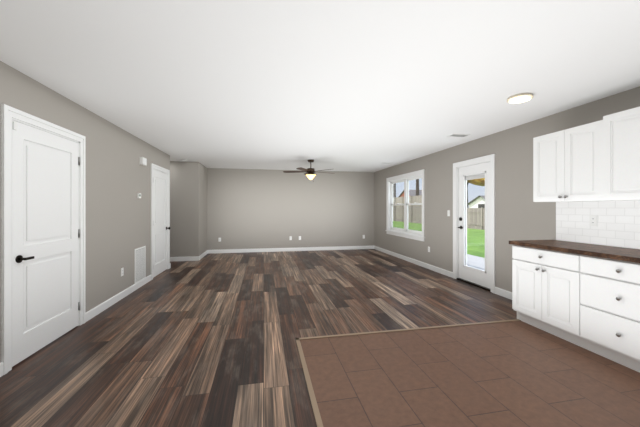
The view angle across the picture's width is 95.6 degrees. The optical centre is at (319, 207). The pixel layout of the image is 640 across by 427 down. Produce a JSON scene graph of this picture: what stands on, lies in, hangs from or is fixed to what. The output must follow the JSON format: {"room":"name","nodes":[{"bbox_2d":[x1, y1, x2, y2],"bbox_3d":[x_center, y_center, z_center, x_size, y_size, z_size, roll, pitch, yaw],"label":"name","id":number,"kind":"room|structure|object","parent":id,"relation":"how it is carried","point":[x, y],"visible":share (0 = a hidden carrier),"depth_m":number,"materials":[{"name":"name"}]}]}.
{"room":"kitchen","nodes":[
{"label":"kitchen","id":0,"kind":"room"},
{"bbox_2d":[0,61,169,362],"bbox_3d":[-2.482,0.080,1.973,0.120,2.440,8.820,0,0,-11],"label":"wall","id":1,"kind":"structure","parent":0,"point":[118,212],"depth_m":3.74,"materials":[{"name":"paint"}]},
{"bbox_2d":[0,362,3,376],"bbox_3d":[-2.025,1.248,-0.030,0.014,0.103,4.655,0,0,-11],"label":"baseboard","id":2,"kind":"structure","parent":1,"relation":"attached to","point":[1,364],"depth_m":2.25,"materials":[{"name":"white wood"}]},
{"bbox_2d":[1,104,85,374],"bbox_3d":[-2.626,0.245,2.760,0.138,2.110,1.050,0,0,-11],"label":"door frame","id":3,"kind":"structure","parent":1,"relation":"attached to","point":[9,114],"depth_m":2.32,"materials":[{"name":"white wood"}]},
{"bbox_2d":[12,120,79,366],"bbox_3d":[-2.564,0.287,2.780,0.097,2.002,0.874,0,0,-11],"label":"interior door","id":4,"kind":"structure","parent":1,"relation":"in","point":[45,237],"depth_m":2.68,"materials":[{"name":"white wood"}]},
{"bbox_2d":[86,274,151,321],"bbox_3d":[-2.859,1.248,4.263,0.014,0.103,1.990,0,0,-11],"label":"baseboard","id":5,"kind":"structure","parent":1,"relation":"attached to","point":[99,308],"depth_m":3.96,"materials":[{"name":"white wood"}]},
{"bbox_2d":[134,246,145,283],"bbox_3d":[-2.961,0.925,4.783,0.013,0.550,0.420,0,0,-11],"label":"air vent","id":6,"kind":"object","parent":1,"relation":"in","point":[140,264],"visible":1,"depth_m":4.73,"materials":[{"name":"white plastic"}]},
{"bbox_2d":[140,157,146,165],"bbox_3d":[-2.957,-0.780,4.855,0.048,0.120,0.160,0,0,-11],"label":"door chime","id":7,"kind":"object","parent":1,"relation":"attached to","point":[143,161],"visible":1,"depth_m":4.80,"materials":[{"name":"white plastic"}]},
{"bbox_2d":[151,163,169,279],"bbox_3d":[-3.202,0.245,5.724,0.138,2.110,1.010,0,0,-11],"label":"door frame","id":8,"kind":"structure","parent":1,"relation":"attached to","point":[160,169],"depth_m":6.03,"materials":[{"name":"white wood"}]},
{"bbox_2d":[153,169,170,277],"bbox_3d":[-3.127,0.287,5.731,0.117,2.002,0.834,0,0,-11],"label":"interior door","id":9,"kind":"structure","parent":1,"relation":"in","point":[160,228],"depth_m":5.68,"materials":[{"name":"white wood"}]},
{"bbox_2d":[170,161,206,256],"bbox_3d":[-3.919,0.080,7.638,1.620,2.440,1.250,0,0,-11],"label":"wall","id":10,"kind":"structure","parent":0,"point":[188,209],"depth_m":7.13,"materials":[{"name":"paint"}]},
{"bbox_2d":[170,256,199,261],"bbox_3d":[-3.792,1.248,7.018,1.634,0.103,0.014,0,0,-11],"label":"baseboard","id":11,"kind":"structure","parent":10,"relation":"attached to","point":[196,258],"depth_m":7.11,"materials":[{"name":"white wood"}]},
{"bbox_2d":[200,250,207,258],"bbox_3d":[-3.103,1.248,7.720,0.014,0.103,1.080,0,0,-11],"label":"baseboard","id":12,"kind":"structure","parent":10,"relation":"attached to","point":[202,255],"depth_m":7.69,"materials":[{"name":"white wood"}]},
{"bbox_2d":[0,249,516,426],"bbox_3d":[-0.516,1.330,3.338,6.900,0.060,10.990,0,0,-11],"label":"floor","id":13,"kind":"structure","parent":0,"point":[208,340],"depth_m":2.98,"materials":[{"name":"brown wood"}]},
{"bbox_2d":[296,319,520,426],"bbox_3d":[1.512,1.298,0.741,2.628,0.005,4.878,0,0,-11],"label":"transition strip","id":14,"kind":"object","parent":13,"relation":"on","point":[318,419],"depth_m":2.85,"materials":[{"name":"beige"}]},
{"bbox_2d":[207,168,373,249],"bbox_3d":[-0.758,0.080,8.828,5.040,2.440,0.120,0,0,-11],"label":"wall","id":15,"kind":"structure","parent":0,"point":[253,208],"depth_m":8.72,"materials":[{"name":"paint"}]},
{"bbox_2d":[208,246,373,253],"bbox_3d":[-0.746,1.248,8.762,5.040,0.103,0.014,0,0,-11],"label":"baseboard","id":16,"kind":"structure","parent":15,"relation":"attached to","point":[338,247],"depth_m":8.72,"materials":[{"name":"white wood"}]},
{"bbox_2d":[0,0,639,171],"bbox_3d":[-0.516,-1.180,3.338,6.900,0.080,10.990,0,0,-11],"label":"ceiling","id":17,"kind":"structure","parent":0,"point":[353,85],"depth_m":2.35,"materials":[{"name":"paint"}]},
{"bbox_2d":[283,159,334,181],"bbox_3d":[-0.233,-0.881,6.931,1.273,0.518,1.233,0,0,-11],"label":"ceiling fan","id":18,"kind":"object","parent":17,"relation":"hanging from","point":[309,173],"visible":1,"depth_m":6.82,"materials":[{"name":"grey metal"}]},
{"bbox_2d":[447,134,468,136],"bbox_3d":[2.172,-1.134,4.548,0.300,0.012,0.150,0,0,-11],"label":"ceiling vent","id":19,"kind":"object","parent":17,"relation":"in","point":[458,135],"visible":0.98,"depth_m":4.53,"materials":[{"name":"white plastic"}]},
{"bbox_2d":[506,93,533,103],"bbox_3d":[2.050,-1.123,2.976,0.230,0.034,0.230,0,0,-11],"label":"recessed light","id":20,"kind":"object","parent":17,"relation":"in","point":[520,98],"visible":1,"depth_m":2.93,"materials":[{"name":"beige"}]},
{"bbox_2d":[300,321,639,426],"bbox_3d":[1.849,1.330,0.736,3.250,0.060,4.980,0,0,-11],"label":"floor","id":21,"kind":"structure","parent":0,"point":[513,374],"depth_m":2.19,"materials":[{"name":"brown tile"}]},
{"bbox_2d":[512,244,568,340],"bbox_3d":[2.612,0.863,3.085,0.609,0.876,0.740,0,0,-11],"label":"base cabinet","id":22,"kind":"object","parent":21,"relation":"on","point":[540,277],"depth_m":3.03,"materials":[{"name":"wood"}]},
{"bbox_2d":[569,252,639,372],"bbox_3d":[2.742,0.863,2.418,0.609,0.876,0.744,0,0,-11],"label":"base cabinet","id":23,"kind":"object","parent":21,"relation":"on","point":[585,295],"depth_m":2.46,"materials":[{"name":"wood"}]},
{"bbox_2d":[509,240,639,263],"bbox_3d":[2.857,0.405,1.793,0.622,0.040,3.430,0,0,-11],"label":"countertop","id":24,"kind":"structure","parent":23,"relation":"on","point":[606,252],"depth_m":2.76,"materials":[{"name":"brown wood"}]},
{"bbox_2d":[374,86,639,291],"bbox_3d":[2.811,0.080,3.985,0.120,2.440,10.990,0,0,-11],"label":"wall","id":25,"kind":"structure","parent":0,"point":[520,214],"depth_m":4.30,"materials":[{"name":"paint"}]},
{"bbox_2d":[386,169,424,241],"bbox_3d":[2.142,-0.058,7.328,0.151,1.585,2.010,0,0,-11],"label":"window","id":26,"kind":"structure","parent":25,"relation":"in","point":[405,232],"depth_m":7.29,"materials":[{"name":"white plastic"}]},
{"bbox_2d":[374,246,452,277],"bbox_3d":[2.100,1.248,7.292,0.014,0.103,3.905,0,0,-11],"label":"baseboard","id":27,"kind":"structure","parent":25,"relation":"attached to","point":[445,272],"depth_m":6.57,"materials":[{"name":"white wood"}]},
{"bbox_2d":[453,154,494,292],"bbox_3d":[2.623,0.237,4.906,0.138,2.125,0.980,0,0,-11],"label":"door frame","id":28,"kind":"object","parent":25,"relation":"attached to","point":[478,160],"visible":0.77,"depth_m":4.84,"materials":[{"name":"white wood"}]},
{"bbox_2d":[457,162,490,291],"bbox_3d":[2.619,0.285,4.905,0.143,2.029,0.826,0,0,-11],"label":"patio door","id":29,"kind":"structure","parent":28,"relation":"attached to","point":[477,277],"depth_m":4.93,"materials":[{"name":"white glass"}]},
{"bbox_2d":[494,287,511,299],"bbox_3d":[2.746,1.248,3.970,0.014,0.103,0.905,0,0,-11],"label":"baseboard","id":30,"kind":"structure","parent":25,"relation":"attached to","point":[507,294],"depth_m":4.24,"materials":[{"name":"white wood"}]},
{"bbox_2d":[533,122,592,201],"bbox_3d":[2.749,-0.464,3.068,0.348,0.788,0.786,0,0,-11],"label":"upper cabinet","id":31,"kind":"object","parent":25,"relation":"attached to","point":[562,160],"depth_m":3.06,"materials":[{"name":"white wood"}]},
{"bbox_2d":[556,201,639,248],"bbox_3d":[3.163,0.157,1.827,0.012,0.455,3.380,0,0,-11],"label":"backsplash","id":32,"kind":"structure","parent":25,"relation":"attached to","point":[618,223],"depth_m":3.02,"materials":[{"name":"tile"}]},
{"bbox_2d":[589,215,596,225],"bbox_3d":[2.908,0.135,3.087,0.008,0.114,0.070,0,0,-11],"label":"outlet","id":33,"kind":"object","parent":32,"relation":"attached to","point":[592,220],"visible":1,"depth_m":3.09,"materials":[{"name":"white plastic"}]},
{"bbox_2d":[593,107,639,200],"bbox_3d":[2.895,-0.464,2.312,0.348,0.788,0.997,0,0,-11],"label":"upper cabinet","id":34,"kind":"object","parent":25,"relation":"attached to","point":[596,161],"depth_m":2.60,"materials":[{"name":"white wood"}]},
{"label":"outside","id":35,"kind":"structure","parent":0,"visible":0},
{"bbox_2d":[393,221,484,257],"bbox_3d":[27.390,1.600,25.698,56.420,0.100,100.000,0,0,-11],"label":"ground","id":36,"kind":"structure","parent":35,"point":[479,242],"depth_m":14.74,"materials":[{"name":"green plant"}]},
{"bbox_2d":[393,183,395,196],"bbox_3d":[10.678,-3.975,40.914,5.603,11.050,3.444,0,0,-11],"label":"tree","id":37,"kind":"object","parent":36,"relation":"on","point":[394,190],"depth_m":41.64,"materials":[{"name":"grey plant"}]},
{"bbox_2d":[399,190,421,196],"bbox_3d":[21.108,-1.075,59.114,8.600,5.250,8.600,0,0,-11],"label":"house","id":38,"kind":"structure","parent":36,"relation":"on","point":[413,192],"depth_m":57.82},
{"bbox_2d":[416,179,418,195],"bbox_3d":[13.522,-3.534,41.351,3.859,10.167,4.763,0,0,-11],"label":"tree","id":39,"kind":"object","parent":36,"relation":"on","point":[417,184],"depth_m":40.13,"materials":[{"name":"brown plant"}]},
{"bbox_2d":[393,195,484,229],"bbox_3d":[10.415,0.125,26.474,0.130,2.850,72.000,0,0,-11],"label":"fence","id":40,"kind":"object","parent":36,"relation":"on","point":[399,201],"depth_m":29.00,"materials":[{"name":"brown wood"}]},
{"bbox_2d":[467,178,484,206],"bbox_3d":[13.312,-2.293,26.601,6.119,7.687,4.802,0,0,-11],"label":"porch roof","id":41,"kind":"object","parent":36,"relation":"on","point":[480,181],"depth_m":25.47,"materials":[{"name":"brown wood"}]},
{"bbox_2d":[467,254,484,269],"bbox_3d":[3.703,1.490,6.577,2.620,0.120,7.500,0,0,-11],"label":"patio","id":42,"kind":"structure","parent":36,"relation":"on","point":[475,262],"depth_m":7.75,"materials":[{"name":"concrete"}]},
{"bbox_2d":[468,196,484,207],"bbox_3d":[20.084,0.075,32.937,4.600,2.950,4.600,0,0,-11],"label":"house","id":43,"kind":"structure","parent":36,"relation":"on","point":[476,203],"depth_m":33.00,"materials":[{"name":"white"}]}
]}

